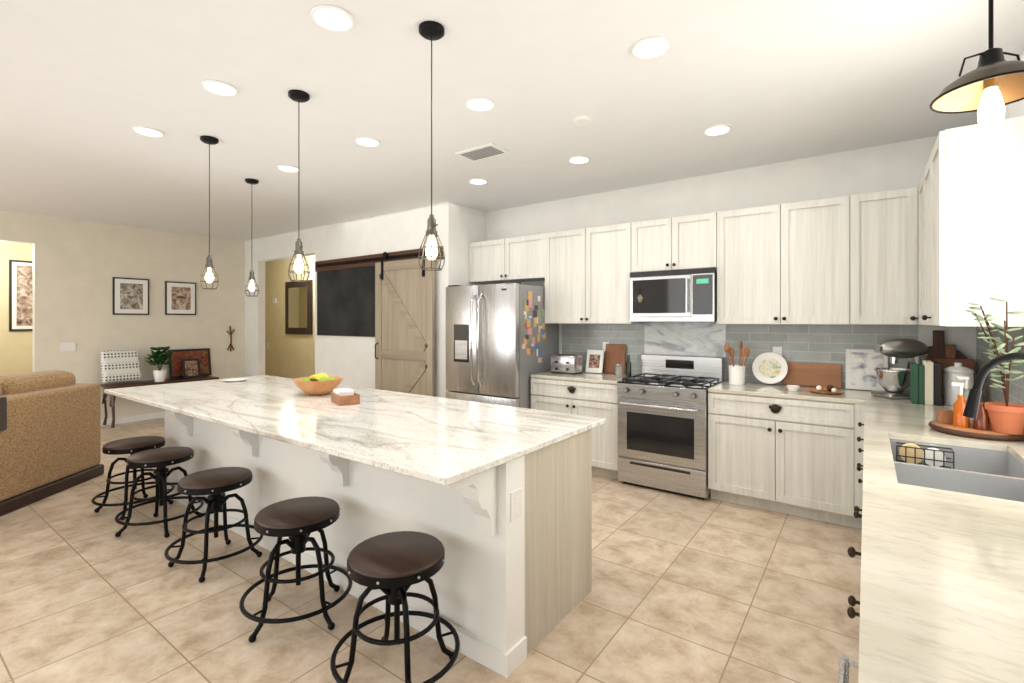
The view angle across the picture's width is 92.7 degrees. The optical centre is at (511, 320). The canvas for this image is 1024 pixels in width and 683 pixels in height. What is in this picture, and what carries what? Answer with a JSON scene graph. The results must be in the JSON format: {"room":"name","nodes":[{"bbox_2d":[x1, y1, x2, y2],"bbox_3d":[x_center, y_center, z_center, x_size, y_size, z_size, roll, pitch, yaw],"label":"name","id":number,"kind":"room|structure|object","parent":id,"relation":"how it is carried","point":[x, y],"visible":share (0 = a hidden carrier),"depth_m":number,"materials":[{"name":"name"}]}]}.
{"room":"kitchen","nodes":[
{"label":"kitchen","id":0,"kind":"room"},
{"bbox_2d":[0,241,32,375],"bbox_3d":[-8.748,0.046,6.232,0.120,2.820,6.200,0,0,36],"label":"wall","id":1,"kind":"structure","parent":0,"point":[16,352],"depth_m":7.52,"materials":[{"name":"yellow paint"}]},
{"bbox_2d":[9,260,32,330],"bbox_3d":[-7.571,-0.394,7.726,0.023,1.100,0.550,0,0,36],"label":"picture","id":2,"kind":"object","parent":1,"relation":"attached to","point":[20,295],"visible":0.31,"depth_m":7.60,"materials":[{"name":"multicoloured paper"}]},
{"bbox_2d":[0,210,244,418],"bbox_3d":[-6.705,0.046,5.484,0.144,2.820,7.390,0,0,36],"label":"wall","id":3,"kind":"structure","parent":0,"point":[78,265],"depth_m":6.94,"materials":[{"name":"beige paint"}]},
{"bbox_2d":[60,342,75,351],"bbox_3d":[-5.907,0.346,6.492,0.006,0.120,0.160,0,0,36],"label":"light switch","id":4,"kind":"object","parent":3,"relation":"attached to","point":[68,347],"depth_m":6.49,"materials":[{"name":"white plastic"}]},
{"bbox_2d":[113,277,148,314],"bbox_3d":[-5.495,-0.354,7.045,0.023,0.530,0.430,0,0,36],"label":"framed picture","id":5,"kind":"object","parent":3,"relation":"attached to","point":[130,296],"visible":0.98,"depth_m":7.03,"materials":[{"name":"black paper"}]},
{"bbox_2d":[101,411,163,425],"bbox_3d":[-5.328,1.411,7.288,0.012,0.090,2.610,0,0,36],"label":"baseboard","id":6,"kind":"structure","parent":3,"relation":"attached to","point":[133,418],"depth_m":7.07,"materials":[{"name":"white wood"}]},
{"bbox_2d":[165,281,195,314],"bbox_3d":[-5.125,-0.349,7.555,0.023,0.510,0.420,0,0,36],"label":"framed picture","id":7,"kind":"object","parent":3,"relation":"attached to","point":[180,298],"visible":0.98,"depth_m":7.54,"materials":[{"name":"black plastic"}]},
{"bbox_2d":[265,255,314,378],"bbox_3d":[-3.800,0.046,9.571,5.400,2.820,0.120,0,0,36],"label":"wall","id":8,"kind":"structure","parent":0,"point":[292,356],"depth_m":10.09,"materials":[{"name":"yellow paint"}]},
{"bbox_2d":[285,280,312,334],"bbox_3d":[-4.301,-0.269,9.834,0.940,1.070,0.041,0,0,36],"label":"mirror","id":9,"kind":"object","parent":8,"relation":"attached to","point":[298,307],"visible":0.96,"depth_m":9.78,"materials":[{"name":"brown"}]},
{"bbox_2d":[245,201,485,397],"bbox_3d":[-2.444,0.046,7.227,4.750,2.820,0.680,0,0,36],"label":"wall","id":10,"kind":"structure","parent":0,"point":[350,360],"depth_m":6.47,"materials":[{"name":"white paint"}]},
{"bbox_2d":[317,266,374,336],"bbox_3d":[-2.249,-0.253,6.653,1.400,0.918,0.016,0,0,36],"label":"chalkboard","id":11,"kind":"object","parent":10,"relation":"attached to","point":[345,302],"visible":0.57,"depth_m":6.65,"materials":[{"name":"black"}]},
{"bbox_2d":[315,246,442,396],"bbox_3d":[-1.854,0.284,6.286,2.530,2.303,0.145,0,0,36],"label":"barn door","id":12,"kind":"structure","parent":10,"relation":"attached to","point":[404,323],"depth_m":5.88,"materials":[{"name":"brown wood"}]},
{"bbox_2d":[0,417,861,682],"bbox_3d":[-3.239,1.506,4.763,12.360,0.100,10.500,0,0,36],"label":"floor","id":13,"kind":"structure","parent":0,"point":[687,589],"depth_m":2.50,"materials":[{"name":"tile"}]},
{"bbox_2d":[0,370,103,515],"bbox_3d":[-4.274,0.949,3.486,0.994,1.013,2.250,0,0,-4],"label":"sofa","id":14,"kind":"object","parent":13,"relation":"on","point":[50,432],"visible":1,"depth_m":4.04,"materials":[{"name":"brown fabric"}]},
{"bbox_2d":[91,436,174,519],"bbox_3d":[-2.931,1.196,3.792,0.512,0.520,0.512,0,0,36],"label":"stool","id":15,"kind":"object","parent":13,"relation":"on","point":[131,445],"visible":0.77,"depth_m":3.72,"materials":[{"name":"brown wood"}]},
{"bbox_2d":[100,376,218,427],"bbox_3d":[-5.126,1.158,7.167,0.420,0.564,1.370,0,0,36],"label":"console table","id":16,"kind":"object","parent":13,"relation":"on","point":[135,384],"visible":0.56,"depth_m":6.76,"materials":[{"name":"brown wood"}]},
{"bbox_2d":[100,350,140,383],"bbox_3d":[-5.452,0.631,6.804,0.211,0.444,0.440,0,0,36],"label":"pillow","id":17,"kind":"object","parent":16,"relation":"on","point":[118,366],"visible":1,"depth_m":6.75,"materials":[{"name":"white fabric"}]},
{"bbox_2d":[144,346,172,381],"bbox_3d":[-5.108,0.623,7.059,0.354,0.505,0.337,0,0,36],"label":"potted plant","id":18,"kind":"object","parent":16,"relation":"on","point":[160,357],"visible":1,"depth_m":7.03,"materials":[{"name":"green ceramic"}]},
{"bbox_2d":[168,348,211,378],"bbox_3d":[-5.017,0.654,7.613,0.088,0.435,0.580,0,0,36],"label":"frame","id":19,"kind":"object","parent":16,"relation":"on","point":[178,355],"visible":0.64,"depth_m":7.60,"materials":[{"name":"black plastic"}]},
{"bbox_2d":[181,358,200,378],"bbox_3d":[-4.908,0.726,7.472,0.084,0.294,0.240,0,0,36],"label":"frame","id":20,"kind":"object","parent":16,"relation":"on","point":[190,368],"visible":0.96,"depth_m":7.46,"materials":[{"name":"black plastic"}]},
{"bbox_2d":[115,447,203,537],"bbox_3d":[-2.484,1.196,3.455,0.512,0.520,0.512,0,0,36],"label":"stool","id":21,"kind":"object","parent":13,"relation":"on","point":[159,459],"visible":0.94,"depth_m":3.37,"materials":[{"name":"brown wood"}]},
{"bbox_2d":[164,467,262,582],"bbox_3d":[-1.788,1.196,2.949,0.511,0.520,0.511,0,0,36],"label":"stool","id":22,"kind":"object","parent":13,"relation":"on","point":[214,484],"visible":0.98,"depth_m":2.90,"materials":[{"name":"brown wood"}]},
{"bbox_2d":[239,496,352,642],"bbox_3d":[-1.060,1.196,2.420,0.512,0.520,0.512,0,0,36],"label":"stool","id":23,"kind":"object","parent":13,"relation":"on","point":[298,521],"visible":0.96,"depth_m":2.34,"materials":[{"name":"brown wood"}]},
{"bbox_2d":[128,399,591,677],"bbox_3d":[-1.338,1.014,3.253,3.612,0.884,1.072,0,0,36],"label":"kitchen island","id":24,"kind":"object","parent":13,"relation":"on","point":[495,500],"depth_m":2.33,"materials":[{"name":"wood"}]},
{"bbox_2d":[104,375,605,486],"bbox_3d":[-1.356,0.557,3.294,3.715,0.030,1.280,0,0,36],"label":"island countertop","id":25,"kind":"structure","parent":24,"relation":"on","point":[443,442],"depth_m":2.61,"materials":[{"name":"white stone"}]},
{"bbox_2d":[222,378,247,381],"bbox_3d":[-2.503,0.534,4.415,0.210,0.014,0.210,0,0,36],"label":"dish","id":26,"kind":"object","parent":25,"relation":"on","point":[234,379],"visible":1,"depth_m":4.41,"materials":[{"name":"white ceramic"}]},
{"bbox_2d":[293,373,342,395],"bbox_3d":[-1.431,0.463,3.611,0.350,0.156,0.350,0,0,36],"label":"fruit bowl","id":27,"kind":"object","parent":25,"relation":"on","point":[320,384],"visible":1,"depth_m":3.52,"materials":[{"name":"brown wood"}]},
{"bbox_2d":[331,388,359,405],"bbox_3d":[-1.107,0.500,3.240,0.130,0.082,0.220,0,0,-34],"label":"box","id":28,"kind":"object","parent":25,"relation":"on","point":[344,396],"visible":1,"depth_m":3.18,"materials":[{"name":"brown wood"}]},
{"bbox_2d":[330,531,459,682],"bbox_3d":[-0.469,1.196,1.991,0.512,0.520,0.512,0,0,36],"label":"stool","id":29,"kind":"object","parent":13,"relation":"on","point":[393,567],"visible":1,"depth_m":1.93,"materials":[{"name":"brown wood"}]},
{"bbox_2d":[446,281,558,408],"bbox_3d":[-0.123,0.533,5.350,0.951,1.845,0.908,0,0,36],"label":"fridge","id":30,"kind":"object","parent":13,"relation":"on","point":[502,343],"visible":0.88,"depth_m":5.00,"materials":[{"name":"grey metal"}]},
{"bbox_2d":[531,375,617,478],"bbox_3d":[0.759,1.014,4.923,0.950,0.884,0.638,0,0,36],"label":"base cabinet","id":31,"kind":"object","parent":13,"relation":"on","point":[583,397],"depth_m":4.55,"materials":[{"name":"white wood"}]},
{"bbox_2d":[539,371,640,382],"bbox_3d":[0.759,0.557,4.922,0.950,0.030,0.640,0,0,36],"label":"countertop","id":32,"kind":"structure","parent":31,"relation":"on","point":[603,377],"depth_m":4.77,"materials":[{"name":"white stone"}]},
{"bbox_2d":[551,354,581,374],"bbox_3d":[0.560,0.445,5.049,0.290,0.192,0.192,0,0,36],"label":"toaster","id":33,"kind":"object","parent":32,"relation":"on","point":[566,364],"visible":1,"depth_m":4.98,"materials":[{"name":"silver metal"}]},
{"bbox_2d":[585,350,603,372],"bbox_3d":[0.862,0.420,5.082,0.190,0.236,0.063,0,0,36],"label":"framed picture","id":34,"kind":"object","parent":32,"relation":"on","point":[594,361],"visible":0.98,"depth_m":5.07,"materials":[{"name":"white"}]},
{"bbox_2d":[604,344,625,373],"bbox_3d":[1.065,0.389,5.038,0.220,0.298,0.058,0,0,36],"label":"cutting board","id":35,"kind":"object","parent":32,"relation":"on","point":[615,354],"visible":1,"depth_m":5.04,"materials":[{"name":"brown wood"}]},
{"bbox_2d":[615,364,621,377],"bbox_3d":[1.024,0.477,4.694,0.070,0.128,0.068,0,0,36],"label":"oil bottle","id":36,"kind":"object","parent":32,"relation":"on","point":[618,370],"depth_m":4.67,"materials":[{"name":"grey"}]},
{"bbox_2d":[626,355,631,376],"bbox_3d":[1.132,0.436,4.739,0.056,0.210,0.055,0,0,36],"label":"oil bottle","id":37,"kind":"object","parent":32,"relation":"on","point":[628,363],"depth_m":4.72,"materials":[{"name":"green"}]},
{"bbox_2d":[617,354,724,499],"bbox_3d":[1.420,0.891,4.371,0.756,1.130,0.718,0,0,36],"label":"range","id":38,"kind":"object","parent":13,"relation":"on","point":[662,422],"visible":1,"depth_m":4.16,"materials":[{"name":"silver metal"}]},
{"bbox_2d":[708,391,850,526],"bbox_3d":[2.189,1.014,3.884,1.048,0.884,0.638,0,0,36],"label":"base cabinet","id":39,"kind":"object","parent":13,"relation":"on","point":[786,454],"depth_m":3.63,"materials":[{"name":"white wood"}]},
{"bbox_2d":[708,381,980,406],"bbox_3d":[2.441,0.557,3.700,1.674,0.030,0.640,0,0,36],"label":"countertop","id":40,"kind":"structure","parent":39,"relation":"on","point":[850,395],"depth_m":3.70,"materials":[{"name":"white stone"}]},
{"bbox_2d":[724,341,749,384],"bbox_3d":[1.929,0.355,4.186,0.198,0.372,0.202,0,0,36],"label":"utensil crock","id":41,"kind":"object","parent":40,"relation":"on","point":[736,374],"visible":1,"depth_m":4.14,"materials":[{"name":"white ceramic"}]},
{"bbox_2d":[752,352,787,383],"bbox_3d":[2.189,0.398,4.145,0.270,0.263,0.074,0,0,36],"label":"plate","id":42,"kind":"object","parent":40,"relation":"on","point":[769,368],"visible":1,"depth_m":4.15,"materials":[{"name":"white ceramic"}]},
{"bbox_2d":[786,385,799,390],"bbox_3d":[2.173,0.521,3.773,0.096,0.040,0.096,0,0,36],"label":"bowl","id":43,"kind":"object","parent":40,"relation":"on","point":[793,387],"visible":1,"depth_m":3.75,"materials":[{"name":"white ceramic"}]},
{"bbox_2d":[782,362,841,387],"bbox_3d":[2.471,0.443,4.031,0.420,0.190,0.036,0,0,36],"label":"cutting board","id":44,"kind":"object","parent":40,"relation":"on","point":[812,374],"visible":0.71,"depth_m":4.01,"materials":[{"name":"brown wood"}]},
{"bbox_2d":[807,385,844,394],"bbox_3d":[2.361,0.510,3.674,0.240,0.061,0.240,0,0,36],"label":"wooden dish","id":45,"kind":"object","parent":40,"relation":"on","point":[828,389],"visible":1,"depth_m":3.64,"materials":[{"name":"brown wood"}]},
{"bbox_2d":[846,348,887,390],"bbox_3d":[2.767,0.379,3.809,0.270,0.319,0.050,0,0,36],"label":"print","id":46,"kind":"object","parent":40,"relation":"on","point":[862,365],"visible":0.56,"depth_m":3.81,"materials":[{"name":"white"}]},
{"bbox_2d":[871,339,928,398],"bbox_3d":[2.781,0.333,3.468,0.373,0.416,0.341,0,0,36],"label":"stand mixer","id":47,"kind":"object","parent":40,"relation":"on","point":[894,383],"visible":0.83,"depth_m":3.42,"materials":[{"name":"grey metal"}]},
{"bbox_2d":[910,360,941,405],"bbox_3d":[2.730,0.403,3.223,0.148,0.275,0.185,0,0,36],"label":"cookbooks","id":48,"kind":"object","parent":40,"relation":"on","point":[925,382],"visible":0.98,"depth_m":3.15,"materials":[{"name":"green paper"}]},
{"bbox_2d":[907,330,974,395],"bbox_3d":[3.095,0.303,3.532,0.365,0.470,0.094,0,0,36],"label":"boards","id":49,"kind":"object","parent":40,"relation":"on","point":[943,354],"visible":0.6,"depth_m":3.50,"materials":[{"name":"brown wood"}]},
{"bbox_2d":[943,362,973,405],"bbox_3d":[2.876,0.403,3.145,0.152,0.275,0.152,0,0,36],"label":"canister","id":50,"kind":"object","parent":40,"relation":"on","point":[951,393],"visible":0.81,"depth_m":3.11,"materials":[{"name":"white ceramic"}]},
{"bbox_2d":[847,595,858,682],"bbox_3d":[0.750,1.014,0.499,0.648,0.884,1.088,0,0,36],"label":"base cabinet","id":51,"kind":"object","parent":13,"relation":"on","point":[853,600],"depth_m":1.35,"materials":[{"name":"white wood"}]},
{"bbox_2d":[851,403,862,557],"bbox_3d":[2.479,1.014,2.928,0.706,0.884,0.608,0,0,36],"label":"base cabinet","id":52,"kind":"object","parent":13,"relation":"on","point":[856,408],"depth_m":3.36,"materials":[{"name":"white wood"}]},
{"bbox_2d":[855,479,862,555],"bbox_3d":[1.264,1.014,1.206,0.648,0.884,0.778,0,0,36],"label":"base cabinet","id":53,"kind":"object","parent":13,"relation":"on","point":[858,494],"depth_m":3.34,"materials":[{"name":"white wood"}]},
{"bbox_2d":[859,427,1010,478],"bbox_3d":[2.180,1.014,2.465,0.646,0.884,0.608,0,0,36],"label":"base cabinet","id":54,"kind":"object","parent":13,"relation":"on","point":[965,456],"depth_m":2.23,"materials":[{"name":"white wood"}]},
{"bbox_2d":[855,399,1023,682],"bbox_3d":[1.549,0.557,1.599,0.648,0.030,3.808,0,0,36],"label":"countertop","id":55,"kind":"structure","parent":54,"relation":"on","point":[942,586],"depth_m":1.06,"materials":[{"name":"beige stone"}]},
{"bbox_2d":[895,459,1023,502],"bbox_3d":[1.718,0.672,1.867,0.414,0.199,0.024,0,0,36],"label":"sink","id":56,"kind":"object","parent":55,"relation":"in","point":[949,478],"depth_m":1.86,"materials":[{"name":"grey metal"}]},
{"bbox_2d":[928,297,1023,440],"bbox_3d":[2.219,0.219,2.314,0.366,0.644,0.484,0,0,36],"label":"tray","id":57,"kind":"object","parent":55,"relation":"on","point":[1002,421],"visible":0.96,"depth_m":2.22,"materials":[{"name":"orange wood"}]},
{"bbox_2d":[964,297,1023,434],"bbox_3d":[2.198,0.202,2.202,0.228,0.610,0.279,0,0,36],"label":"plant","id":58,"kind":"object","parent":57,"relation":"on","point":[1006,418],"depth_m":2.20,"materials":[{"name":"green plant"}]},
{"bbox_2d":[963,352,1023,418],"bbox_3d":[1.823,0.327,1.743,0.305,0.427,0.153,0,0,36],"label":"faucet","id":59,"kind":"object","parent":55,"relation":"on","point":[972,403],"visible":1,"depth_m":1.84,"materials":[{"name":"black metal"}]},
{"bbox_2d":[1011,459,1023,478],"bbox_3d":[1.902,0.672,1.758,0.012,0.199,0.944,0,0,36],"label":"sink","id":60,"kind":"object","parent":55,"relation":"in","point":[1015,469],"depth_m":2.01,"materials":[{"name":"grey metal"}]},
{"bbox_2d":[0,0,1023,240],"bbox_3d":[-3.239,-1.414,4.763,12.360,0.100,10.500,0,0,36],"label":"ceiling","id":61,"kind":"structure","parent":0,"point":[86,86],"depth_m":2.96,"materials":[{"name":"white paint"}]},
{"bbox_2d":[132,126,163,136],"bbox_3d":[-2.610,-1.358,3.503,0.186,0.014,0.186,0,0,36],"label":"recessed light","id":62,"kind":"object","parent":61,"relation":"in","point":[147,131],"visible":1,"depth_m":3.50,"materials":[{"name":"white plastic"}]},
{"bbox_2d":[200,135,218,288],"bbox_3d":[-2.260,-0.801,3.644,0.126,1.124,0.126,0,0,36],"label":"cage pendant light","id":63,"kind":"object","parent":61,"relation":"hanging from","point":[209,265],"visible":1,"depth_m":3.63,"materials":[{"name":"black metal"}]},
{"bbox_2d":[201,79,237,95],"bbox_3d":[-1.703,-1.358,2.845,0.186,0.014,0.186,0,0,36],"label":"recessed light","id":64,"kind":"object","parent":61,"relation":"in","point":[219,87],"visible":1,"depth_m":2.84,"materials":[{"name":"white plastic"}]},
{"bbox_2d":[245,178,258,296],"bbox_3d":[-2.516,-0.801,4.720,0.126,1.124,0.126,0,0,36],"label":"cage pendant light","id":65,"kind":"object","parent":61,"relation":"hanging from","point":[251,285],"visible":1,"depth_m":4.70,"materials":[{"name":"black metal"}]},
{"bbox_2d":[277,165,299,172],"bbox_3d":[-1.992,-1.358,4.352,0.186,0.014,0.186,0,0,36],"label":"recessed light","id":66,"kind":"object","parent":61,"relation":"in","point":[288,168],"visible":0.96,"depth_m":4.34,"materials":[{"name":"white plastic"}]},
{"bbox_2d":[288,89,309,281],"bbox_3d":[-1.281,-0.801,2.933,0.126,1.124,0.126,0,0,36],"label":"cage pendant light","id":67,"kind":"object","parent":61,"relation":"hanging from","point":[299,96],"visible":1,"depth_m":2.92,"materials":[{"name":"black metal"}]},
{"bbox_2d":[310,4,353,31],"bbox_3d":[-0.805,-1.358,2.192,0.186,0.014,0.186,0,0,36],"label":"recessed light","id":68,"kind":"object","parent":61,"relation":"in","point":[333,18],"visible":1,"depth_m":2.19,"materials":[{"name":"white plastic"}]},
{"bbox_2d":[355,137,379,146],"bbox_3d":[-1.094,-1.358,3.700,0.186,0.014,0.186,0,0,36],"label":"recessed light","id":69,"kind":"object","parent":61,"relation":"in","point":[368,141],"visible":1,"depth_m":3.69,"materials":[{"name":"white plastic"}]},
{"bbox_2d":[418,21,444,270],"bbox_3d":[-0.375,-0.801,2.275,0.126,1.124,0.126,0,0,36],"label":"cage pendant light","id":70,"kind":"object","parent":61,"relation":"hanging from","point":[431,31],"visible":1,"depth_m":2.26,"materials":[{"name":"black metal"}]},
{"bbox_2d":[469,178,487,184],"bbox_3d":[-0.330,-1.358,4.752,0.186,0.014,0.186,0,0,36],"label":"recessed light","id":71,"kind":"object","parent":61,"relation":"in","point":[478,181],"visible":0.98,"depth_m":4.75,"materials":[{"name":"white"}]},
{"bbox_2d":[465,97,494,111],"bbox_3d":[-0.199,-1.358,3.061,0.186,0.014,0.186,0,0,36],"label":"recessed light","id":72,"kind":"object","parent":61,"relation":"in","point":[480,104],"visible":0.98,"depth_m":3.06,"materials":[{"name":"white plastic"}]},
{"bbox_2d":[455,143,508,160],"bbox_3d":[-0.244,-1.355,3.935,0.380,0.015,0.220,0,0,36],"label":"ceiling vent","id":73,"kind":"object","parent":61,"relation":"in","point":[482,152],"visible":1,"depth_m":3.91,"materials":[{"name":"grey metal"}]},
{"bbox_2d":[568,156,589,163],"bbox_3d":[0.566,-1.358,4.113,0.186,0.014,0.186,0,0,36],"label":"recessed light","id":74,"kind":"object","parent":61,"relation":"in","point":[579,159],"visible":0.98,"depth_m":4.10,"materials":[{"name":"white plastic"}]},
{"bbox_2d":[574,116,591,125],"bbox_3d":[0.480,-1.352,3.298,0.120,0.022,0.120,0,0,36],"label":"smoke detector","id":75,"kind":"object","parent":61,"relation":"attached to","point":[582,120],"visible":1,"depth_m":3.28,"materials":[{"name":"white plastic"}]},
{"bbox_2d":[631,37,669,58],"bbox_3d":[0.689,-1.358,2.429,0.186,0.014,0.186,0,0,36],"label":"recessed light","id":76,"kind":"object","parent":61,"relation":"in","point":[649,47],"visible":1,"depth_m":2.42,"materials":[{"name":"white plastic"}]},
{"bbox_2d":[703,124,731,135],"bbox_3d":[1.461,-1.358,3.475,0.186,0.014,0.186,0,0,36],"label":"recessed light","id":77,"kind":"object","parent":61,"relation":"in","point":[717,130],"visible":0.96,"depth_m":3.48,"materials":[{"name":"white plastic"}]},
{"bbox_2d":[929,0,1023,129],"bbox_3d":[1.523,-0.986,1.551,0.298,0.754,0.298,0,0,36],"label":"pendant light","id":78,"kind":"object","parent":61,"relation":"hanging from","point":[989,87],"visible":1,"depth_m":1.55,"materials":[{"name":"black metal"}]},
{"bbox_2d":[486,136,975,388],"bbox_3d":[1.525,0.046,4.838,4.740,2.820,0.120,0,0,36],"label":"wall","id":79,"kind":"structure","parent":0,"point":[893,166],"depth_m":4.36,"materials":[{"name":"white paint"}]},
{"bbox_2d":[469,234,540,283],"bbox_3d":[0.016,-0.699,5.651,1.078,0.470,0.333,0,0,36],"label":"upper cabinet","id":80,"kind":"object","parent":79,"relation":"attached to","point":[518,259],"depth_m":5.52,"materials":[{"name":"white wood"}]},
{"bbox_2d":[541,222,644,323],"bbox_3d":[0.838,-0.454,5.045,0.966,0.960,0.348,0,0,36],"label":"upper cabinet","id":81,"kind":"object","parent":79,"relation":"attached to","point":[585,272],"depth_m":4.88,"materials":[{"name":"white wood"}]},
{"bbox_2d":[633,212,716,272],"bbox_3d":[1.540,-0.697,4.535,0.768,0.475,0.348,0,0,36],"label":"upper cabinet","id":82,"kind":"object","parent":79,"relation":"attached to","point":[683,242],"depth_m":4.37,"materials":[{"name":"white wood"}]},
{"bbox_2d":[630,268,716,320],"bbox_3d":[1.506,-0.224,4.489,0.752,0.456,0.434,0,0,36],"label":"microwave","id":83,"kind":"object","parent":82,"relation":"attached to","point":[681,295],"visible":0.92,"depth_m":4.33,"materials":[{"name":"silver metal"}]},
{"bbox_2d":[562,322,916,390],"bbox_3d":[1.797,0.274,4.555,3.063,0.532,0.014,0,0,36],"label":"backsplash","id":84,"kind":"structure","parent":79,"relation":"attached to","point":[817,343],"depth_m":4.39,"materials":[{"name":"tile"}]},
{"bbox_2d":[717,197,836,323],"bbox_3d":[2.252,-0.454,4.017,0.994,0.960,0.348,0,0,36],"label":"upper cabinet","id":85,"kind":"object","parent":79,"relation":"attached to","point":[777,264],"depth_m":3.90,"materials":[{"name":"white wood"}]},
{"bbox_2d":[837,189,904,324],"bbox_3d":[2.733,-0.454,3.632,0.468,0.960,0.406,0,0,36],"label":"upper cabinet","id":86,"kind":"object","parent":79,"relation":"attached to","point":[870,226],"depth_m":3.55,"materials":[{"name":"white wood"}]},
{"bbox_2d":[1003,50,1023,119],"bbox_3d":[1.022,0.046,0.215,0.120,2.820,7.950,0,0,36],"label":"wall","id":87,"kind":"structure","parent":0,"point":[1014,110],"depth_m":2.59,"materials":[{"name":"white paint"}]},
{"bbox_2d":[905,181,920,324],"bbox_3d":[2.809,-0.454,3.127,0.406,0.960,0.478,0,0,36],"label":"upper cabinet","id":88,"kind":"object","parent":87,"relation":"attached to","point":[912,195],"depth_m":3.40,"materials":[{"name":"white wood"}]},
{"bbox_2d":[921,116,1023,326],"bbox_3d":[2.500,-0.454,2.651,0.348,0.960,0.888,0,0,36],"label":"upper cabinet","id":89,"kind":"object","parent":87,"relation":"attached to","point":[942,244],"depth_m":2.32,"materials":[{"name":"white wood"}]},
{"bbox_2d":[976,326,1023,404],"bbox_3d":[1.993,0.284,1.666,0.008,0.512,4.438,0,0,36],"label":"backsplash","id":90,"kind":"structure","parent":87,"relation":"attached to","point":[1016,388],"depth_m":2.86,"materials":[{"name":"tile"}]}
]}

